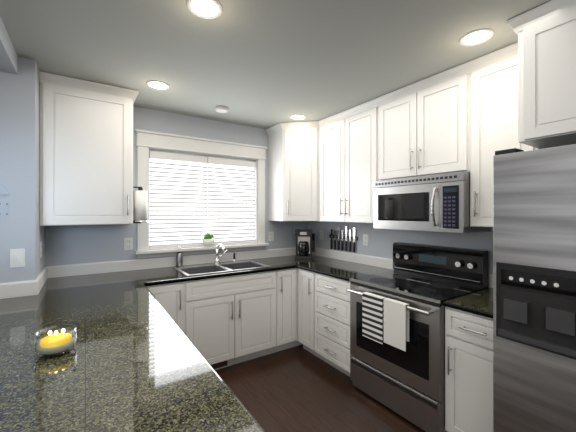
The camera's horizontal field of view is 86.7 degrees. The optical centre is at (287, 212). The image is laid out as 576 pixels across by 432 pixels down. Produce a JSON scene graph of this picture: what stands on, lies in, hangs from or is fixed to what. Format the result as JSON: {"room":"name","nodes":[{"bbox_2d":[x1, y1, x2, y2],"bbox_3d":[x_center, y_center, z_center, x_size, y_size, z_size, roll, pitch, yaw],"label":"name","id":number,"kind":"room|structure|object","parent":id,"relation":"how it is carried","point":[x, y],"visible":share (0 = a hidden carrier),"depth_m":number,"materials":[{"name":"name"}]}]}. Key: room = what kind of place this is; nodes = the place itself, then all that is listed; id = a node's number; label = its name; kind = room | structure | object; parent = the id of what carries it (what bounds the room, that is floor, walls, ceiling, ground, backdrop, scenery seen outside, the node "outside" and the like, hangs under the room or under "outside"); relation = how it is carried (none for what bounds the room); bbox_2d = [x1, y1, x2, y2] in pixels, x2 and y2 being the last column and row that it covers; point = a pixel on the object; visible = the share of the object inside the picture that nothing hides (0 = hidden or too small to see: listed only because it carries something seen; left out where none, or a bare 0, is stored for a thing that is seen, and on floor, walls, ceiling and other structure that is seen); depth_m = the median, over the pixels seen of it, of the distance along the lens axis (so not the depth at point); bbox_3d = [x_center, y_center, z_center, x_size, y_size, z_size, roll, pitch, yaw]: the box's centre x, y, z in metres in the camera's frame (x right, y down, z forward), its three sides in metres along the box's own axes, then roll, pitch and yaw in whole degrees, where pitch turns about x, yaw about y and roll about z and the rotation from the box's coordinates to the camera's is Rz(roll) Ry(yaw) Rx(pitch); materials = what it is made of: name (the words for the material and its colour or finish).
{"room":"kitchen","nodes":[
{"label":"kitchen","id":0,"kind":"room"},
{"bbox_2d":[0,17,492,298],"bbox_3d":[-0.255,0.216,0.483,5.150,2.500,5.728,0,0,-34],"label":"wall","id":1,"kind":"structure","parent":0,"point":[21,227],"depth_m":2.59,"materials":[{"name":"grey paint"}]},
{"bbox_2d":[0,182,9,216],"bbox_3d":[-1.844,-0.114,1.964,0.082,0.280,0.011,0,0,-34],"label":"wall bracket","id":2,"kind":"object","parent":1,"relation":"attached to","point":[4,208],"visible":1,"depth_m":1.97,"materials":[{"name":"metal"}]},
{"bbox_2d":[10,249,24,267],"bbox_3d":[-1.780,0.296,2.007,0.075,0.120,0.011,0,0,-34],"label":"light switch","id":3,"kind":"object","parent":1,"relation":"attached to","point":[17,257],"visible":1,"depth_m":2.01,"materials":[{"name":"white plastic"}]},
{"bbox_2d":[0,278,39,298],"bbox_3d":[-2.017,0.502,1.847,0.784,0.099,0.015,0,0,-34],"label":"trim","id":4,"kind":"structure","parent":1,"relation":"attached to","point":[20,289],"depth_m":2.01,"materials":[{"name":"white wood"}]},
{"bbox_2d":[40,241,41,257],"bbox_3d":[-1.863,0.277,2.304,0.008,0.118,0.075,0,0,-34],"label":"light switch","id":5,"kind":"object","parent":1,"relation":"attached to","point":[40,249],"visible":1,"depth_m":2.28,"materials":[{"name":"white plastic"}]},
{"bbox_2d":[37,266,48,289],"bbox_3d":[-1.870,0.502,2.320,0.015,0.099,0.600,0,0,-34],"label":"trim","id":6,"kind":"structure","parent":1,"relation":"attached to","point":[43,276],"depth_m":2.38,"materials":[{"name":"white wood"}]},
{"bbox_2d":[39,71,138,225],"bbox_3d":[-1.649,-0.467,2.572,0.660,1.123,0.462,0,0,-34],"label":"upper cabinet","id":7,"kind":"object","parent":1,"relation":"attached to","point":[86,152],"visible":0.98,"depth_m":2.38,"materials":[{"name":"white wood"}]},
{"bbox_2d":[133,186,147,222],"bbox_3d":[-1.327,-0.071,2.732,0.136,0.325,0.124,0,0,-34],"label":"paper towel holder","id":8,"kind":"object","parent":7,"relation":"attached to","point":[140,205],"visible":0.88,"depth_m":2.69,"materials":[{"name":"white"}]},
{"bbox_2d":[124,238,132,249],"bbox_3d":[-1.529,0.296,2.925,0.075,0.118,0.008,0,0,-34],"label":"electrical outlet","id":9,"kind":"object","parent":1,"relation":"attached to","point":[128,243],"visible":1,"depth_m":2.92,"materials":[{"name":"white plastic"}]},
{"bbox_2d":[49,247,295,277],"bbox_3d":[-0.887,0.502,3.348,2.791,0.099,0.016,0,0,-34],"label":"trim","id":10,"kind":"structure","parent":1,"relation":"attached to","point":[125,265],"depth_m":3.04,"materials":[{"name":"white"}]},
{"bbox_2d":[135,129,268,257],"bbox_3d":[-0.890,-0.182,3.377,1.453,1.248,0.206,0,0,-34],"label":"window","id":11,"kind":"structure","parent":1,"relation":"in","point":[147,141],"depth_m":3.26,"materials":[{"name":"white wood"}]},
{"bbox_2d":[149,151,255,247],"bbox_3d":[-0.903,-0.133,3.396,1.187,0.971,0.060,0,0,-34],"label":"window blinds","id":12,"kind":"object","parent":11,"relation":"attached to","point":[177,200],"visible":0.85,"depth_m":3.33,"materials":[{"name":"white plastic"}]},
{"bbox_2d":[202,233,214,246],"bbox_3d":[-0.865,0.291,3.318,0.136,0.148,0.075,0,0,-34],"label":"plant pot","id":13,"kind":"object","parent":11,"relation":"on","point":[208,240],"visible":1,"depth_m":3.29,"materials":[{"name":"white ceramic"}]},
{"bbox_2d":[268,232,273,240],"bbox_3d":[-0.209,0.291,3.802,0.075,0.118,0.008,0,0,-34],"label":"electrical outlet","id":14,"kind":"object","parent":1,"relation":"attached to","point":[270,236],"visible":1,"depth_m":3.80,"materials":[{"name":"white plastic"}]},
{"bbox_2d":[266,121,317,220],"bbox_3d":[0.184,-0.467,3.687,0.629,1.122,0.635,0,0,-34],"label":"upper cabinet","id":15,"kind":"object","parent":1,"relation":"attached to","point":[276,145],"depth_m":3.47,"materials":[{"name":"white wood"}]},
{"bbox_2d":[320,230,323,239],"bbox_3d":[0.426,0.280,3.885,0.008,0.118,0.075,0,0,-34],"label":"outlet","id":16,"kind":"object","parent":1,"relation":"attached to","point":[321,234],"visible":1,"depth_m":3.87,"materials":[{"name":"white plastic"}]},
{"bbox_2d":[329,226,357,251],"bbox_3d":[0.633,0.294,3.554,0.029,0.285,0.460,0,0,-34],"label":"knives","id":17,"kind":"object","parent":1,"relation":"attached to","point":[342,237],"visible":0.92,"depth_m":3.54,"materials":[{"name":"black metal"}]},
{"bbox_2d":[318,98,377,222],"bbox_3d":[0.716,-0.467,3.184,0.298,1.122,0.827,0,0,-34],"label":"upper cabinet","id":18,"kind":"object","parent":1,"relation":"attached to","point":[371,104],"depth_m":3.11,"materials":[{"name":"white wood"}]},
{"bbox_2d":[315,248,393,269],"bbox_3d":[0.670,0.502,3.513,0.015,0.099,1.423,0,0,-34],"label":"trim","id":19,"kind":"structure","parent":1,"relation":"attached to","point":[381,262],"depth_m":3.37,"materials":[{"name":"white"}]},
{"bbox_2d":[363,234,368,245],"bbox_3d":[0.833,0.289,3.272,0.008,0.118,0.075,0,0,-34],"label":"electrical outlet","id":20,"kind":"object","parent":1,"relation":"attached to","point":[365,239],"visible":1,"depth_m":3.27,"materials":[{"name":"white plastic"}]},
{"bbox_2d":[378,61,469,180],"bbox_3d":[1.162,-0.657,2.513,0.298,0.743,0.784,0,0,-34],"label":"upper cabinet","id":21,"kind":"object","parent":1,"relation":"attached to","point":[463,69],"depth_m":2.31,"materials":[{"name":"white wood"}]},
{"bbox_2d":[373,172,488,232],"bbox_3d":[1.105,-0.070,2.475,0.435,0.418,0.776,0,0,-34],"label":"microwave","id":22,"kind":"object","parent":21,"relation":"attached to","point":[437,203],"visible":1,"depth_m":2.29,"materials":[{"name":"silver metal"}]},
{"bbox_2d":[469,44,513,226],"bbox_3d":[1.484,-0.467,2.028,0.298,1.122,0.382,0,0,-34],"label":"upper cabinet","id":23,"kind":"object","parent":1,"relation":"attached to","point":[506,53],"depth_m":2.00,"materials":[{"name":"white wood"}]},
{"bbox_2d":[490,274,492,287],"bbox_3d":[1.602,0.502,2.110,0.015,0.099,0.369,0,0,-34],"label":"trim","id":24,"kind":"structure","parent":1,"relation":"attached to","point":[491,275],"depth_m":2.25,"materials":[{"name":"white"}]},
{"bbox_2d":[514,0,575,149],"bbox_3d":[1.696,-0.702,1.397,0.644,0.652,0.902,0,0,-34],"label":"upper cabinet","id":25,"kind":"object","parent":1,"relation":"attached to","point":[545,48],"depth_m":1.51,"materials":[{"name":"white wood"}]},
{"bbox_2d":[0,0,551,128],"bbox_3d":[-0.255,-1.063,0.483,5.150,0.060,5.728,0,0,-34],"label":"ceiling","id":26,"kind":"structure","parent":0,"point":[264,64],"depth_m":1.91,"materials":[{"name":"grey paint"}]},
{"bbox_2d":[146,80,169,89],"bbox_3d":[-1.050,-1.030,2.463,0.176,0.005,0.176,0,0,-34],"label":"recessed light","id":27,"kind":"object","parent":26,"relation":"in","point":[157,85],"visible":1,"depth_m":2.46,"materials":[{"name":"white glass"}]},
{"bbox_2d":[187,0,222,18],"bbox_3d":[-0.416,-1.030,1.530,0.176,0.005,0.176,0,0,-34],"label":"recessed light","id":28,"kind":"object","parent":26,"relation":"in","point":[208,9],"visible":1,"depth_m":1.54,"materials":[{"name":"white"}]},
{"bbox_2d":[215,106,228,112],"bbox_3d":[-0.650,-1.015,3.002,0.132,0.035,0.132,0,0,-34],"label":"smoke detector","id":29,"kind":"object","parent":26,"relation":"attached to","point":[221,109],"visible":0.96,"depth_m":2.97,"materials":[{"name":"white plastic"}]},
{"bbox_2d":[290,114,305,119],"bbox_3d":[0.108,-1.030,3.283,0.176,0.005,0.176,0,0,-34],"label":"recessed light","id":30,"kind":"object","parent":26,"relation":"in","point":[298,117],"visible":0.98,"depth_m":3.29,"materials":[{"name":"white"}]},
{"bbox_2d":[459,28,493,45],"bbox_3d":[1.107,-1.030,1.794,0.176,0.005,0.176,0,0,-34],"label":"recessed light","id":31,"kind":"object","parent":26,"relation":"in","point":[476,37],"visible":1,"depth_m":1.79,"materials":[{"name":"white"}]},
{"bbox_2d":[215,344,424,431],"bbox_3d":[-0.255,1.496,0.483,5.150,0.060,5.728,0,0,-34],"label":"floor","id":32,"kind":"structure","parent":0,"point":[299,388],"depth_m":2.42,"materials":[{"name":"brown wood"}]},
{"bbox_2d":[146,285,153,295],"bbox_3d":[-1.569,1.026,2.521,0.737,0.880,0.636,0,0,-34],"label":"base cabinet","id":33,"kind":"object","parent":32,"relation":"on","point":[151,288],"depth_m":2.46,"materials":[{"name":"white wood"}]},
{"bbox_2d":[154,281,193,343],"bbox_3d":[-1.153,1.026,2.797,0.365,0.880,0.636,0,0,-34],"label":"base cabinet","id":34,"kind":"object","parent":32,"relation":"on","point":[177,299],"depth_m":2.58,"materials":[{"name":"white wood"}]},
{"bbox_2d":[194,270,281,369],"bbox_3d":[-0.674,1.026,3.116,1.041,0.880,0.636,0,0,-34],"label":"base cabinet","id":35,"kind":"object","parent":32,"relation":"on","point":[222,322],"depth_m":2.88,"materials":[{"name":"white wood"}]},
{"bbox_2d":[282,268,297,349],"bbox_3d":[-0.218,1.026,3.419,0.304,0.880,0.636,0,0,-34],"label":"base cabinet","id":36,"kind":"object","parent":32,"relation":"on","point":[289,276],"depth_m":3.20,"materials":[{"name":"white wood"}]},
{"bbox_2d":[297,268,351,376],"bbox_3d":[0.561,1.026,3.081,0.672,0.880,0.824,0,0,-34],"label":"base cabinet","id":37,"kind":"object","parent":32,"relation":"on","point":[323,317],"visible":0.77,"depth_m":2.87,"materials":[{"name":"white wood"}]},
{"bbox_2d":[348,242,487,431],"bbox_3d":[0.973,0.872,2.387,0.707,1.188,0.784,0,0,-34],"label":"range","id":38,"kind":"object","parent":32,"relation":"on","point":[424,282],"visible":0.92,"depth_m":2.23,"materials":[{"name":"silver metal"}]},
{"bbox_2d":[362,292,385,343],"bbox_3d":[0.640,0.776,2.274,0.042,0.330,0.190,0,0,-34],"label":"striped towel","id":39,"kind":"object","parent":38,"relation":"hanging from","point":[372,316],"visible":0.88,"depth_m":2.26,"materials":[{"name":"multicoloured fabric"}]},
{"bbox_2d":[384,298,408,351],"bbox_3d":[0.748,0.766,2.112,0.042,0.310,0.180,0,0,-34],"label":"towel","id":40,"kind":"object","parent":38,"relation":"hanging from","point":[396,323],"visible":1,"depth_m":2.08,"materials":[{"name":"white fabric"}]},
{"bbox_2d":[445,306,492,431],"bbox_3d":[1.327,1.026,1.928,0.672,0.880,0.370,0,0,-34],"label":"base cabinet","id":41,"kind":"object","parent":32,"relation":"on","point":[468,372],"visible":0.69,"depth_m":1.79,"materials":[{"name":"white wood"}]},
{"bbox_2d":[493,144,575,431],"bbox_3d":[1.563,0.585,1.296,0.922,1.761,0.915,0,0,-34],"label":"fridge","id":42,"kind":"object","parent":32,"relation":"on","point":[534,290],"visible":1,"depth_m":1.32,"materials":[{"name":"silver metal"}]},
{"bbox_3d":[-1.080,1.026,1.077,1.434,0.880,2.329,0,0,-34],"label":"base cabinet","id":43,"kind":"object","parent":32,"relation":"on","visible":0},
{"bbox_2d":[0,255,492,431],"bbox_3d":[-0.385,0.569,1.897,3.559,0.032,2.987,0,0,-34],"label":"countertop","id":44,"kind":"structure","parent":43,"relation":"on","point":[134,359],"depth_m":1.14,"materials":[{"name":"stone"}]},
{"bbox_2d":[33,324,76,356],"bbox_3d":[-0.922,0.509,1.212,0.140,0.085,0.140,0,0,-34],"label":"bowl","id":45,"kind":"object","parent":44,"relation":"on","point":[56,342],"visible":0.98,"depth_m":1.18,"materials":[{"name":"clear glass"}]},
{"bbox_2d":[176,246,182,266],"bbox_3d":[-1.111,0.445,3.126,0.066,0.214,0.089,0,0,-34],"label":"soap dispenser","id":46,"kind":"object","parent":44,"relation":"on","point":[179,259],"visible":0.92,"depth_m":3.11,"materials":[{"name":"silver metal"}]},
{"bbox_2d":[173,260,270,275],"bbox_3d":[-0.666,0.643,3.099,0.846,0.196,0.506,0,0,-34],"label":"sink","id":47,"kind":"object","parent":44,"relation":"in","point":[201,269],"visible":0.42,"depth_m":3.17,"materials":[{"name":"silver metal"}]},
{"bbox_2d":[215,243,235,263],"bbox_3d":[-0.635,0.432,3.261,0.244,0.226,0.227,0,0,-34],"label":"faucet","id":48,"kind":"object","parent":44,"relation":"on","point":[217,256],"visible":1,"depth_m":3.27,"materials":[{"name":"silver metal"}]},
{"bbox_2d":[295,229,314,258],"bbox_3d":[0.211,0.379,3.735,0.235,0.345,0.207,0,0,6],"label":"coffee maker","id":49,"kind":"object","parent":44,"relation":"on","point":[305,243],"visible":1,"depth_m":3.66,"materials":[{"name":"black plastic"}]}
]}

